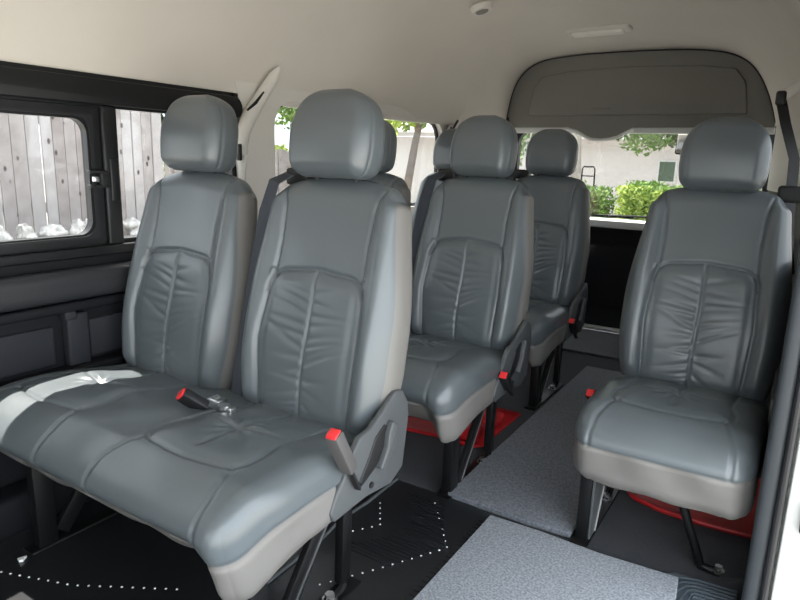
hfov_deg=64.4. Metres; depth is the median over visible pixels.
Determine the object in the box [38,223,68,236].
rock
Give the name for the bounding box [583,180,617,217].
hedge
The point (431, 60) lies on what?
ceiling
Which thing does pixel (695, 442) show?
cushion
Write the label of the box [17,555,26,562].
paper scrap
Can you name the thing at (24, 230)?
rock
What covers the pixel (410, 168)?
tree
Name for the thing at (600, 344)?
carpet runner
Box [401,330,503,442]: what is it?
cushion
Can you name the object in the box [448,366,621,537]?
carpet runner
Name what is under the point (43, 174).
ground
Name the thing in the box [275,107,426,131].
tree
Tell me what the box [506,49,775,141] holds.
panel
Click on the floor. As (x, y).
(631, 531)
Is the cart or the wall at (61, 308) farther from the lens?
the cart
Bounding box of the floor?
[0,327,762,599]
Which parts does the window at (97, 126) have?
sash post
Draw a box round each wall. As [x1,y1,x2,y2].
[0,61,465,541]
[763,119,799,410]
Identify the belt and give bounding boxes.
[775,79,799,274]
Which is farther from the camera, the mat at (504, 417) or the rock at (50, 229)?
the rock at (50, 229)
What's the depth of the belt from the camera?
2.06 m
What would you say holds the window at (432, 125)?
in the wall at (61, 308)
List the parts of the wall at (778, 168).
quarter trim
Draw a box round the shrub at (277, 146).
[163,143,288,176]
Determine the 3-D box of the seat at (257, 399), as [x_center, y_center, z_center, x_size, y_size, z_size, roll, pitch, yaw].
[-0.471,0.075,1.455,0.944,1.107,0.644,9,15,31]
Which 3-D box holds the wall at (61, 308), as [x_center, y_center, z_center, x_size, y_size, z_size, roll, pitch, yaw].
[-0.793,-0.089,1.835,0.150,1.273,5.240,9,15,31]
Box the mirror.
[675,134,687,154]
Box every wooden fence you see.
[0,109,163,238]
[164,149,291,194]
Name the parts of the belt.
guide arm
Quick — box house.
[384,119,761,218]
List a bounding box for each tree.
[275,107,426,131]
[386,120,422,190]
[519,133,674,179]
[640,134,676,147]
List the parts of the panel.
raised panel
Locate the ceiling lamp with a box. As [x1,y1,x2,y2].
[565,24,632,37]
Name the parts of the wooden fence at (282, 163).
post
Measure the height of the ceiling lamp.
0.045 m
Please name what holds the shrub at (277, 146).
on the bank
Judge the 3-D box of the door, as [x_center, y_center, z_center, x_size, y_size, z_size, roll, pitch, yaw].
[1.292,-0.407,3.666,1.642,1.250,0.163,9,14,29]
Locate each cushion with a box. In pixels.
[0,363,356,599]
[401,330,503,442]
[526,299,569,366]
[573,375,768,519]
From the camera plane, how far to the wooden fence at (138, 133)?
5.59 m
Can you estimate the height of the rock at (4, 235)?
0.194 m
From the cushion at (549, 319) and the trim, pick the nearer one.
the trim
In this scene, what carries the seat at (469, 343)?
on the floor
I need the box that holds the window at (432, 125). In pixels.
[279,106,437,205]
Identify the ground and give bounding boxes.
[0,174,164,225]
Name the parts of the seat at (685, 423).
leg, floor rail, plate, leg, leg, backrest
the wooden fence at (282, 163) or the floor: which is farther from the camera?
the wooden fence at (282, 163)
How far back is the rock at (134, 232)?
5.59 m
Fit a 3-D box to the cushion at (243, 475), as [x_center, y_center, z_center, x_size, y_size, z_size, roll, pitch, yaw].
[-0.529,0.337,1.462,0.911,0.222,0.506,9,15,31]
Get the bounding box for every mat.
[0,478,489,599]
[406,407,520,447]
[626,478,760,538]
[666,572,737,599]
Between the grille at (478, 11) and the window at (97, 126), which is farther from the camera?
the grille at (478, 11)
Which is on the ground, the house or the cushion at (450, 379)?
the house
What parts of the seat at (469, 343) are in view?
backrest, leg, floor rail, backrest, leg, recliner lever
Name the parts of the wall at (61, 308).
armrest rail, panel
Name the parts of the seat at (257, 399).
leg, floor rail, backrest, leg, backrest, leg, floor rail, recliner lever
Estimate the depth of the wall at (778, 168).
2.70 m
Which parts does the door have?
hatch trim, hatch sill, hatch frame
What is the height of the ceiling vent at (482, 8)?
0.047 m
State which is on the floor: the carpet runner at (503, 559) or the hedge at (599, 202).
the carpet runner at (503, 559)
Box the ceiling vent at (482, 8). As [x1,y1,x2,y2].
[469,1,492,15]
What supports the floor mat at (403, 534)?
on the floor
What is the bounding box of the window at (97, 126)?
[0,99,123,252]
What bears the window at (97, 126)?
in the wall at (61, 308)
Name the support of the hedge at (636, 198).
on the ground
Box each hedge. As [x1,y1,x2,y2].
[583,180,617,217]
[613,179,682,220]
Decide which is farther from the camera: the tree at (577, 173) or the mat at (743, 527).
the tree at (577, 173)
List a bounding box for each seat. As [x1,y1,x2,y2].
[0,89,411,599]
[369,115,533,500]
[412,129,589,410]
[569,117,799,576]
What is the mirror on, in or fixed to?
attached to the door
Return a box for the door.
[507,117,775,331]
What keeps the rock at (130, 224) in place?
on the bank
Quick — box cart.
[581,166,595,185]
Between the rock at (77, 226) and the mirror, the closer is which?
the mirror
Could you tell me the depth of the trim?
1.26 m
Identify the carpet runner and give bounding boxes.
[413,515,678,599]
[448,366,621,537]
[563,329,619,359]
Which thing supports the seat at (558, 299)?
on the floor
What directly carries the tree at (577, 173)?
on the ground
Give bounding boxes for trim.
[741,249,799,599]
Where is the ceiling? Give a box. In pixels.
[0,0,799,126]
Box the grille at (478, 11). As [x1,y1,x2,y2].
[476,9,487,14]
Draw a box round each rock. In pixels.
[0,225,12,240]
[14,223,37,238]
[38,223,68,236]
[68,219,85,234]
[123,217,140,234]
[130,227,138,234]
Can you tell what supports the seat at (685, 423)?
on the floor
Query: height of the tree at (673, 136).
4.273 m
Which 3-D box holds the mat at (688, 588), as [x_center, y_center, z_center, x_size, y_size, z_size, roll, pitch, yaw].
[0.544,0.709,1.249,0.170,0.008,0.615,9,15,31]
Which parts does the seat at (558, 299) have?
backrest, leg, floor rail, backrest, leg, recliner lever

